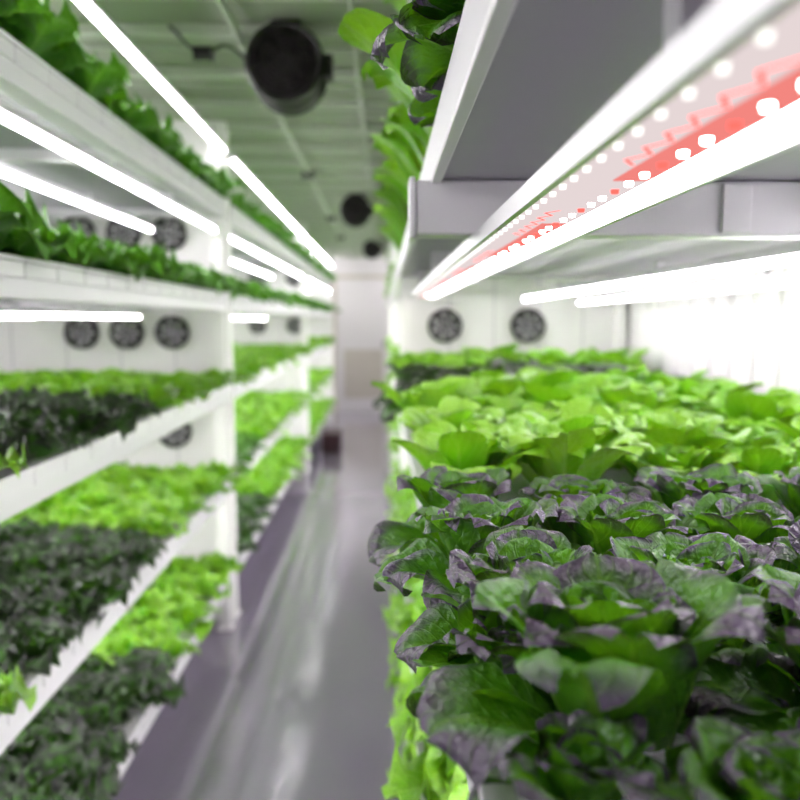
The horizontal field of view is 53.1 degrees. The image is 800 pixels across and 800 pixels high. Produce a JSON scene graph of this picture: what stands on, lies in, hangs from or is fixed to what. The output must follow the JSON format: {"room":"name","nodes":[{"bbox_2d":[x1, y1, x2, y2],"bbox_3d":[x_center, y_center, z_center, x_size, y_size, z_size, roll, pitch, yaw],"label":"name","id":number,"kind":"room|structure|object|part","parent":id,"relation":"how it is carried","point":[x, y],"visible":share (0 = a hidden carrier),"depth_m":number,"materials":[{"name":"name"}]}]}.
{"room":"indoor vertical farm","nodes":[
{"label":"indoor vertical farm","id":0,"kind":"room"},
{"bbox_2d":[40,0,398,236],"bbox_3d":[-0.505,-1.551,5.262,3.220,0.100,14.000,0,6,-1],"label":"ceiling","id":1,"kind":"structure","parent":0,"point":[120,11],"depth_m":3.00,"materials":[{"name":"paint"}]},
{"bbox_2d":[78,0,398,257],"bbox_3d":[-0.508,-1.501,5.436,3.020,0.035,13.735,0,6,-1],"label":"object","id":2,"kind":"structure","parent":1,"relation":"attached to","point":[330,246],"depth_m":3.98,"materials":[{"name":"paint"}]},
{"bbox_2d":[168,20,333,115],"bbox_3d":[-0.490,-1.102,2.653,0.538,0.272,0.201,0,6,-1],"label":"ceiling fan","id":3,"kind":"object","parent":1,"relation":"attached to","point":[287,67],"depth_m":2.57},
{"bbox_2d":[216,0,376,258],"bbox_3d":[-0.411,-1.447,5.275,0.428,0.041,13.760,0,6,-1],"label":"conduit","id":4,"kind":"object","parent":1,"relation":"attached to","point":[305,174],"depth_m":3.82,"materials":[{"name":"grey metal"}]},
{"bbox_2d":[340,194,373,227],"bbox_3d":[-0.333,-1.472,6.218,0.256,0.244,0.201,0,6,-1],"label":"ceiling fan","id":5,"kind":"object","parent":1,"relation":"attached to","point":[355,210],"depth_m":6.13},
{"bbox_2d":[363,240,382,258],"bbox_3d":[-0.325,-1.815,9.602,0.236,0.234,0.201,0,6,-1],"label":"ceiling fan","id":6,"kind":"object","parent":1,"relation":"attached to","point":[371,249],"depth_m":9.51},
{"bbox_2d":[111,411,404,799],"bbox_3d":[-0.505,0.906,5.508,3.220,0.100,14.000,0,6,-1],"label":"floor","id":7,"kind":"structure","parent":0,"point":[291,702],"depth_m":3.20,"materials":[{"name":"grey concrete"}]},
{"bbox_2d":[0,28,234,795],"bbox_3d":[-1.315,0.111,1.702,1.193,2.240,3.750,0,6,-1],"label":"rack","id":8,"kind":"object","parent":7,"relation":"on","point":[28,83],"visible":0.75,"depth_m":2.19,"materials":[{"name":"white plastic"}]},
{"bbox_2d":[0,313,36,318],"bbox_3d":[-1.536,-0.194,1.662,0.018,0.048,3.590,0,6,-1],"label":"light","id":9,"kind":"object","parent":8,"relation":"attached to","point":[23,313],"visible":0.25,"depth_m":3.34,"materials":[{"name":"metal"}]},
{"bbox_2d":[0,306,141,318],"bbox_3d":[-1.086,-0.195,1.671,0.018,0.048,3.590,0,6,-1],"label":"light","id":10,"kind":"object","parent":8,"relation":"attached to","point":[17,312],"visible":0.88,"depth_m":2.62,"materials":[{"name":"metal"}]},
{"bbox_2d":[0,161,153,231],"bbox_3d":[-1.026,-0.562,1.636,0.026,0.048,3.590,0,6,-1],"label":"light","id":11,"kind":"object","parent":8,"relation":"attached to","point":[6,170],"visible":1,"depth_m":2.50,"materials":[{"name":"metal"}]},
{"bbox_2d":[0,385,161,466],"bbox_3d":[-1.255,0.054,1.952,1.245,0.137,1.180,0,6,-1],"label":"lettuce","id":12,"kind":"object","parent":8,"relation":"on","point":[42,422],"visible":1,"depth_m":1.90,"materials":[{"name":"green plant"}]},
{"bbox_2d":[0,515,167,680],"bbox_3d":[-1.261,0.469,1.980,1.247,0.135,1.228,0,6,-1],"label":"lettuce","id":13,"kind":"object","parent":8,"relation":"on","point":[45,572],"visible":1,"depth_m":1.98,"materials":[{"name":"green plant"}]},
{"bbox_2d":[0,646,185,799],"bbox_3d":[-1.244,0.886,2.035,1.255,0.141,1.254,0,6,-1],"label":"lettuce","id":14,"kind":"object","parent":8,"relation":"in","point":[71,738],"visible":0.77,"depth_m":2.08,"materials":[{"name":"green plant"}]},
{"bbox_2d":[0,101,217,232],"bbox_3d":[-0.756,-0.563,1.641,0.026,0.048,3.590,0,6,-1],"label":"light","id":15,"kind":"object","parent":8,"relation":"attached to","point":[26,123],"visible":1,"depth_m":1.93,"materials":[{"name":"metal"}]},
{"bbox_2d":[0,181,243,296],"bbox_3d":[-1.267,-0.368,2.045,1.338,0.159,3.144,0,6,-1],"label":"lettuce","id":16,"kind":"object","parent":8,"relation":"in","point":[28,234],"visible":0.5,"depth_m":1.84,"materials":[{"name":"green plant"}]},
{"bbox_2d":[0,459,244,714],"bbox_3d":[-1.250,0.457,2.133,1.282,0.136,3.065,0,6,-1],"label":"lettuce","id":17,"kind":"object","parent":8,"relation":"in","point":[117,495],"visible":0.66,"depth_m":2.87,"materials":[{"name":"green plant"}]},
{"bbox_2d":[0,0,248,207],"bbox_3d":[-1.272,-0.765,2.002,1.318,0.159,3.107,0,6,-1],"label":"lettuce","id":18,"kind":"object","parent":8,"relation":"in","point":[54,39],"visible":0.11,"depth_m":1.82,"materials":[{"name":"green plant"}]},
{"bbox_2d":[0,366,248,478],"bbox_3d":[-1.244,0.044,2.075,1.245,0.140,3.059,0,6,-1],"label":"lettuce","id":19,"kind":"object","parent":8,"relation":"in","point":[168,390],"visible":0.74,"depth_m":2.84,"materials":[{"name":"green plant"}]},
{"bbox_2d":[74,0,226,152],"bbox_3d":[-0.737,-0.922,1.666,0.031,0.049,3.710,0,6,-1],"label":"light","id":20,"kind":"object","parent":8,"relation":"attached to","point":[92,8],"visible":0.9,"depth_m":2.33,"materials":[{"name":"plastic"}]},
{"bbox_2d":[86,549,244,672],"bbox_3d":[-1.251,0.875,2.163,1.223,0.137,3.033,0,6,-1],"label":"lettuce","id":21,"kind":"object","parent":8,"relation":"in","point":[174,603],"visible":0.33,"depth_m":2.98,"materials":[{"name":"green plant"}]},
{"bbox_2d":[227,133,308,616],"bbox_3d":[-1.395,-0.266,5.472,1.193,2.240,3.630,0,6,-1],"label":"rack","id":22,"kind":"object","parent":7,"relation":"on","point":[242,226],"visible":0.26,"depth_m":5.02,"materials":[{"name":"white plastic"}]},
{"bbox_2d":[232,315,266,319],"bbox_3d":[-1.167,-0.572,5.441,0.018,0.048,3.470,0,6,-1],"label":"light","id":23,"kind":"object","parent":22,"relation":"attached to","point":[233,316],"visible":0.3,"depth_m":6.20,"materials":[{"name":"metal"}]},
{"bbox_2d":[234,430,267,477],"bbox_3d":[-1.308,0.251,4.219,1.195,0.137,1.094,0,6,-1],"label":"lettuce","id":24,"kind":"object","parent":22,"relation":"in","point":[242,440],"visible":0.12,"depth_m":4.17,"materials":[{"name":"green plant"}]},
{"bbox_2d":[231,257,272,277],"bbox_3d":[-1.107,-0.940,5.406,0.026,0.048,3.470,0,6,-1],"label":"light","id":25,"kind":"object","parent":22,"relation":"attached to","point":[235,260],"visible":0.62,"depth_m":5.92,"materials":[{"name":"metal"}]},
{"bbox_2d":[236,493,279,553],"bbox_3d":[-1.304,0.655,4.406,1.263,0.138,1.405,0,6,-1],"label":"lettuce","id":26,"kind":"object","parent":22,"relation":"in","point":[247,513],"visible":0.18,"depth_m":4.43,"materials":[{"name":"green plant"}]},
{"bbox_2d":[231,233,303,277],"bbox_3d":[-0.837,-0.940,5.412,0.026,0.048,3.470,0,6,-1],"label":"light","id":27,"kind":"object","parent":22,"relation":"attached to","point":[249,246],"visible":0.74,"depth_m":4.71,"materials":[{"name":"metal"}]},
{"bbox_2d":[229,152,306,238],"bbox_3d":[-0.818,-1.299,5.437,0.031,0.049,3.590,0,6,-1],"label":"light","id":28,"kind":"object","parent":22,"relation":"attached to","point":[233,159],"visible":0.9,"depth_m":4.57,"materials":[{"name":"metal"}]},
{"bbox_2d":[234,388,312,436],"bbox_3d":[-1.332,0.074,5.981,1.230,0.140,2.781,0,6,-1],"label":"lettuce","id":29,"kind":"object","parent":22,"relation":"in","point":[259,412],"visible":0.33,"depth_m":5.86,"materials":[{"name":"green plant"}]},
{"bbox_2d":[233,341,313,381],"bbox_3d":[-1.322,-0.291,5.469,1.290,0.140,3.710,0,6,-1],"label":"lettuce","id":30,"kind":"object","parent":22,"relation":"in","point":[248,359],"visible":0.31,"depth_m":5.28,"materials":[{"name":"green plant"}]},
{"bbox_2d":[230,192,316,261],"bbox_3d":[-1.332,-1.098,5.392,1.353,0.159,3.752,0,6,-1],"label":"lettuce","id":31,"kind":"object","parent":22,"relation":"in","point":[277,229],"visible":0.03,"depth_m":4.71,"materials":[{"name":"green plant"}]},
{"bbox_2d":[236,435,312,496],"bbox_3d":[-1.333,0.480,6.157,1.232,0.138,2.429,0,6,-1],"label":"lettuce","id":32,"kind":"object","parent":22,"relation":"in","point":[266,477],"visible":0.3,"depth_m":5.90,"materials":[{"name":"green plant"}]},
{"bbox_2d":[230,274,319,308],"bbox_3d":[-1.345,-0.698,5.412,1.342,0.160,3.766,0,6,-1],"label":"lettuce","id":33,"kind":"object","parent":22,"relation":"in","point":[253,290],"visible":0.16,"depth_m":4.49,"materials":[{"name":"green plant"}]},
{"bbox_2d":[307,257,332,469],"bbox_3d":[-1.474,-0.633,9.143,1.193,2.240,3.530,0,6,-1],"label":"rack","id":34,"kind":"object","parent":7,"relation":"on","point":[317,276],"visible":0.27,"depth_m":9.61,"materials":[{"name":"white plastic"}]},
{"bbox_2d":[307,277,329,291],"bbox_3d":[-0.915,-1.307,9.083,0.026,0.048,3.370,0,6,-1],"label":"light","id":35,"kind":"object","parent":34,"relation":"attached to","point":[308,278],"visible":0.74,"depth_m":8.78,"materials":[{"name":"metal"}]},
{"bbox_2d":[307,237,331,265],"bbox_3d":[-0.897,-1.666,9.107,0.031,0.049,3.490,0,6,-1],"label":"light","id":36,"kind":"object","parent":34,"relation":"attached to","point":[309,241],"visible":0.84,"depth_m":8.61,"materials":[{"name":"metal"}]},
{"bbox_2d":[308,335,334,348],"bbox_3d":[-1.404,-0.655,9.109,1.238,0.139,3.546,0,6,-1],"label":"lettuce","id":37,"kind":"object","parent":34,"relation":"in","point":[314,342],"visible":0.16,"depth_m":9.03,"materials":[{"name":"green plant"}]},
{"bbox_2d":[307,252,336,282],"bbox_3d":[-1.421,-1.462,9.039,1.334,0.159,3.589,0,6,-1],"label":"lettuce","id":38,"kind":"object","parent":34,"relation":"in","point":[318,266],"visible":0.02,"depth_m":8.63,"materials":[{"name":"green plant"}]},
{"bbox_2d":[308,367,336,395],"bbox_3d":[-1.401,-0.242,9.159,1.278,0.139,3.574,0,6,-1],"label":"lettuce","id":39,"kind":"object","parent":34,"relation":"in","point":[316,376],"visible":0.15,"depth_m":9.13,"materials":[{"name":"green plant"}]},
{"bbox_2d":[309,397,336,438],"bbox_3d":[-1.400,0.175,9.204,1.263,0.139,3.542,0,6,-1],"label":"lettuce","id":40,"kind":"object","parent":34,"relation":"in","point":[317,407],"visible":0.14,"depth_m":9.30,"materials":[{"name":"green plant"}]},
{"bbox_2d":[309,298,340,312],"bbox_3d":[-1.419,-1.066,9.089,1.353,0.160,3.586,0,6,-1],"label":"lettuce","id":41,"kind":"object","parent":34,"relation":"in","point":[325,306],"visible":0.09,"depth_m":8.38,"materials":[{"name":"green plant"}]},
{"bbox_2d":[321,429,342,452],"bbox_3d":[-0.733,0.439,8.673,0.220,0.200,0.420,0,6,-1],"label":"crate","id":42,"kind":"object","parent":7,"relation":"on","point":[332,439],"visible":1,"depth_m":8.48,"materials":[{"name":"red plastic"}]},
{"bbox_2d":[387,241,390,442],"bbox_3d":[0.375,-0.577,9.188,1.028,2.120,3.530,0,6,-1],"label":"rack","id":43,"kind":"object","parent":7,"relation":"on","point":[389,249],"visible":0.15,"depth_m":9.42,"materials":[{"name":"white plastic"}]},
{"bbox_2d":[384,371,390,386],"bbox_3d":[0.337,-0.210,9.196,1.078,0.115,3.496,0,6,-1],"label":"lettuce","id":44,"kind":"object","parent":43,"relation":"in","point":[387,379],"visible":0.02,"depth_m":9.45,"materials":[{"name":"green plant"}]},
{"bbox_2d":[385,337,390,347],"bbox_3d":[0.348,-0.657,9.136,1.050,0.116,3.494,0,6,-1],"label":"lettuce","id":45,"kind":"object","parent":43,"relation":"in","point":[388,339],"visible":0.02,"depth_m":9.08,"materials":[{"name":"green plant"}]},
{"bbox_2d":[385,422,390,441],"bbox_3d":[0.345,0.208,9.229,1.049,0.116,3.506,0,6,-1],"label":"lettuce","id":46,"kind":"object","parent":43,"relation":"in","point":[388,430],"visible":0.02,"depth_m":8.20,"materials":[{"name":"green plant"}]},
{"bbox_3d":[0.372,-0.642,9.187,1.005,1.910,3.510,0,6,-1],"label":"frame","id":47,"kind":"part","parent":43,"relation":"part of","materials":[{"name":"white metal"}]},
{"bbox_2d":[389,238,399,554],"bbox_3d":[0.454,-0.210,5.517,1.028,2.120,3.630,0,6,-1],"label":"rack","id":48,"kind":"object","parent":7,"relation":"on","point":[394,289],"visible":0.16,"depth_m":5.99,"materials":[{"name":"white plastic"}]},
{"bbox_2d":[385,344,398,379],"bbox_3d":[0.414,-0.293,5.503,1.086,0.116,3.641,0,6,-1],"label":"lettuce","id":49,"kind":"object","parent":48,"relation":"in","point":[392,349],"visible":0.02,"depth_m":6.25,"materials":[{"name":"green plant"}]},
{"bbox_2d":[385,257,398,288],"bbox_3d":[0.418,-0.840,5.440,1.048,0.117,3.636,0,6,-1],"label":"lettuce","id":50,"kind":"object","parent":48,"relation":"in","point":[391,269],"visible":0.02,"depth_m":4.96,"materials":[{"name":"green plant"}]},
{"bbox_2d":[386,445,397,553],"bbox_3d":[0.417,0.573,5.584,1.045,0.117,3.662,0,6,-1],"label":"lettuce","id":51,"kind":"object","parent":48,"relation":"in","point":[392,476],"visible":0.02,"depth_m":5.68,"materials":[{"name":"green plant"}]},
{"bbox_2d":[388,413,399,470],"bbox_3d":[0.422,0.155,5.540,1.042,0.117,3.662,0,6,-1],"label":"lettuce","id":52,"kind":"object","parent":48,"relation":"in","point":[394,448],"visible":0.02,"depth_m":4.48,"materials":[{"name":"green plant"}]},
{"bbox_3d":[0.450,-0.275,5.516,1.005,1.910,3.610,0,6,-1],"label":"frame","id":53,"kind":"part","parent":48,"relation":"part of","materials":[{"name":"white metal"}]},
{"bbox_2d":[397,0,799,799],"bbox_3d":[0.534,0.167,1.747,1.028,2.120,3.750,0,6,-1],"label":"rack","id":54,"kind":"object","parent":7,"relation":"on","point":[523,77],"visible":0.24,"depth_m":0.74,"materials":[{"name":"white plastic"}]},
{"bbox_2d":[338,8,432,253],"bbox_3d":[0.461,-0.573,2.278,1.145,0.170,2.621,0,6,-1],"label":"lettuce","id":55,"kind":"object","parent":54,"relation":"in","point":[402,141],"visible":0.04,"depth_m":1.48,"materials":[{"name":"green plant"}]},
{"bbox_2d":[384,0,406,119],"bbox_3d":[0.470,-0.985,1.947,1.092,0.155,3.214,0,6,-1],"label":"lettuce","id":56,"kind":"object","parent":54,"relation":"on","point":[397,4],"visible":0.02,"depth_m":2.03,"materials":[{"name":"green plant"}]},
{"bbox_2d":[383,585,420,799],"bbox_3d":[0.493,0.910,2.040,1.102,0.130,3.386,0,6,-1],"label":"lettuce","id":57,"kind":"object","parent":54,"relation":"in","point":[398,601],"visible":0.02,"depth_m":2.50,"materials":[{"name":"green plant"}]},
{"bbox_2d":[370,0,465,127],"bbox_3d":[0.494,-0.399,0.760,1.068,0.142,0.805,0,6,-1],"label":"lettuce","id":58,"kind":"object","parent":54,"relation":"in","point":[429,28],"visible":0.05,"depth_m":0.83,"materials":[{"name":"green plant"}]},
{"bbox_2d":[381,465,468,799],"bbox_3d":[0.492,0.492,1.995,1.083,0.132,3.374,0,6,-1],"label":"lettuce","id":59,"kind":"object","parent":54,"relation":"in","point":[432,773],"visible":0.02,"depth_m":1.27,"materials":[{"name":"green plant"}]},
{"bbox_2d":[373,358,684,422],"bbox_3d":[0.458,-0.039,2.688,1.117,0.174,0.827,0,6,-1],"label":"lettuce","id":60,"kind":"object","parent":54,"relation":"on","point":[410,376],"visible":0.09,"depth_m":2.63,"materials":[{"name":"green plant"}]},
{"bbox_2d":[367,463,799,799],"bbox_3d":[0.524,0.163,0.738,1.121,0.136,0.785,0,6,-1],"label":"lettuce","id":61,"kind":"object","parent":54,"relation":"in","point":[599,622],"visible":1,"depth_m":0.55,"materials":[{"name":"green plant"}]},
{"bbox_2d":[371,343,799,502],"bbox_3d":[0.472,-0.041,2.363,1.101,0.195,2.653,0,6,-1],"label":"lettuce","id":62,"kind":"object","parent":54,"relation":"in","point":[542,423],"visible":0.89,"depth_m":1.45,"materials":[{"name":"green plant"}]},
{"bbox_2d":[408,176,799,241],"bbox_3d":[0.548,-0.263,1.116,1.056,0.074,0.050,0,6,-1],"label":"beam","id":63,"kind":"structure","parent":54,"relation":"attached to","point":[447,209],"depth_m":1.09,"materials":[{"name":"grey metal"}]},
{"bbox_2d":[410,0,799,297],"bbox_3d":[0.133,-0.320,1.770,0.109,0.096,3.420,0,6,-1],"label":"led light bar","id":64,"kind":"object","parent":54,"relation":"attached to","point":[720,99],"visible":1,"depth_m":0.44,"materials":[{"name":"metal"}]},
{"bbox_2d":[522,242,799,300],"bbox_3d":[0.582,-0.286,1.793,0.025,0.048,3.440,0,6,-1],"label":"light","id":65,"kind":"object","parent":54,"relation":"attached to","point":[786,254],"visible":1,"depth_m":1.59,"materials":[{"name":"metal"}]},
{"bbox_2d":[577,269,799,304],"bbox_3d":[0.822,-0.270,1.800,0.018,0.048,3.440,0,6,-1],"label":"light","id":66,"kind":"object","parent":54,"relation":"attached to","point":[765,277],"visible":0.99,"depth_m":2.09,"materials":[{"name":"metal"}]},
{"bbox_2d":[0,120,627,621],"bbox_3d":[-0.474,-0.128,3.639,3.007,2.330,0.054,0,6,-1],"label":"wall","id":67,"kind":"structure","parent":0,"point":[27,344],"depth_m":3.60,"materials":[{"name":"white paint"}]},
{"bbox_2d":[63,218,95,238],"bbox_3d":[-1.416,-0.734,3.516,0.149,0.149,0.044,0,6,-1],"label":"wall fan","id":68,"kind":"object","parent":67,"relation":"attached to","point":[89,228],"visible":0.36,"depth_m":3.50,"materials":[{"name":"black plastic"}]},
{"bbox_2d":[64,318,99,348],"bbox_3d":[-1.416,-0.301,3.559,0.149,0.149,0.044,0,6,-1],"label":"wall fan","id":69,"kind":"object","parent":67,"relation":"attached to","point":[81,333],"visible":0.94,"depth_m":3.55,"materials":[{"name":"black plastic"}]},
{"bbox_2d":[106,218,141,248],"bbox_3d":[-1.216,-0.734,3.520,0.149,0.149,0.044,0,6,-1],"label":"wall fan","id":70,"kind":"object","parent":67,"relation":"attached to","point":[123,233],"visible":0.62,"depth_m":3.51,"materials":[{"name":"black plastic"}]},
{"bbox_2d":[109,318,144,348],"bbox_3d":[-1.216,-0.301,3.564,0.149,0.149,0.044,0,6,-1],"label":"wall fan","id":71,"kind":"object","parent":67,"relation":"attached to","point":[126,332],"visible":0.94,"depth_m":3.55,"materials":[{"name":"black plastic"}]},
{"bbox_2d":[152,218,186,250],"bbox_3d":[-1.016,-0.734,3.525,0.149,0.149,0.044,0,6,-1],"label":"wall fan","id":72,"kind":"object","parent":67,"relation":"attached to","point":[169,233],"visible":0.93,"depth_m":3.52,"materials":[{"name":"black plastic"}]},
{"bbox_2d":[155,316,189,348],"bbox_3d":[-1.016,-0.301,3.568,0.149,0.149,0.044,0,6,-1],"label":"wall fan","id":73,"kind":"object","parent":67,"relation":"attached to","point":[172,332],"visible":1,"depth_m":3.56,"materials":[{"name":"black plastic"}]},
{"bbox_2d":[159,423,191,447],"bbox_3d":[-1.016,0.141,3.612,0.149,0.149,0.044,0,6,-1],"label":"wall fan","id":74,"kind":"object","parent":67,"relation":"attached to","point":[186,437],"visible":0.56,"depth_m":3.60,"materials":[{"name":"black plastic"}]},
{"bbox_2d":[428,308,461,342],"bbox_3d":[0.203,-0.334,3.591,0.154,0.154,0.044,0,6,-1],"label":"wall fan","id":75,"kind":"object","parent":67,"relation":"attached to","point":[445,325],"visible":1,"depth_m":3.58,"materials":[{"name":"black plastic"}]},
{"bbox_2d":[511,308,545,342],"bbox_3d":[0.578,-0.335,3.599,0.154,0.154,0.044,0,6,-1],"label":"wall fan","id":76,"kind":"object","parent":67,"relation":"attached to","point":[528,325],"visible":1,"depth_m":3.59,"materials":[{"name":"black plastic"}]},
{"bbox_2d":[231,223,398,470],"bbox_3d":[-0.553,-0.499,7.350,3.007,2.330,0.054,0,6,-1],"label":"wall","id":77,"kind":"structure","parent":0,"point":[276,331],"depth_m":7.30,"materials":[{"name":"white paint"}]},
{"bbox_2d":[248,271,264,283],"bbox_3d":[-1.296,-1.105,7.231,0.149,0.149,0.044,0,6,-1],"label":"wall fan","id":78,"kind":"object","parent":77,"relation":"attached to","point":[255,276],"visible":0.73,"depth_m":7.22,"materials":[{"name":"black plastic"}]},
{"bbox_2d":[249,319,265,333],"bbox_3d":[-1.296,-0.677,7.274,0.149,0.149,0.044,0,6,-1],"label":"wall fan","id":79,"kind":"object","parent":77,"relation":"attached to","point":[262,325],"visible":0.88,"depth_m":7.26,"materials":[{"name":"black plastic"}]},
{"bbox_2d":[286,271,299,285],"bbox_3d":[-0.956,-1.106,7.238,0.149,0.149,0.044,0,6,-1],"label":"wall fan","id":80,"kind":"object","parent":77,"relation":"attached to","point":[294,277],"visible":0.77,"depth_m":7.23,"materials":[{"name":"black plastic"}]},
{"bbox_2d":[287,317,299,333],"bbox_3d":[-0.956,-0.678,7.281,0.149,0.149,0.044,0,6,-1],"label":"wall fan","id":81,"kind":"object","parent":77,"relation":"attached to","point":[295,325],"visible":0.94,"depth_m":7.27,"materials":[{"name":"black plastic"}]},
{"bbox_2d":[307,255,332,421],"bbox_3d":[-1.529,-0.830,10.965,1.210,2.270,0.054,0,6,-1],"label":"wall","id":82,"kind":"structure","parent":0,"point":[317,326],"depth_m":10.94,"materials":[{"name":"white paint"}]},
{"bbox_2d":[332,258,387,410],"bbox_3d":[-0.653,-1.014,12.299,3.220,2.370,0.100,0,6,-1],"label":"wall","id":83,"kind":"structure","parent":0,"point":[340,266],"depth_m":12.15,"materials":[{"name":"white paint"}]},
{"bbox_2d":[333,275,388,410],"bbox_3d":[-0.561,-0.861,12.230,0.920,2.080,0.070,0,6,-1],"label":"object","id":84,"kind":"structure","parent":83,"relation":"in","point":[361,328],"depth_m":12.23,"materials":[{"name":"beige paint"}]},
{"bbox_2d":[626,264,799,394],"bbox_3d":[1.049,-0.326,5.418,0.112,2.370,13.800,0,6,-1],"label":"wall","id":85,"kind":"structure","parent":0,"point":[750,336],"depth_m":2.60,"materials":[{"name":"white paint"}]}
]}

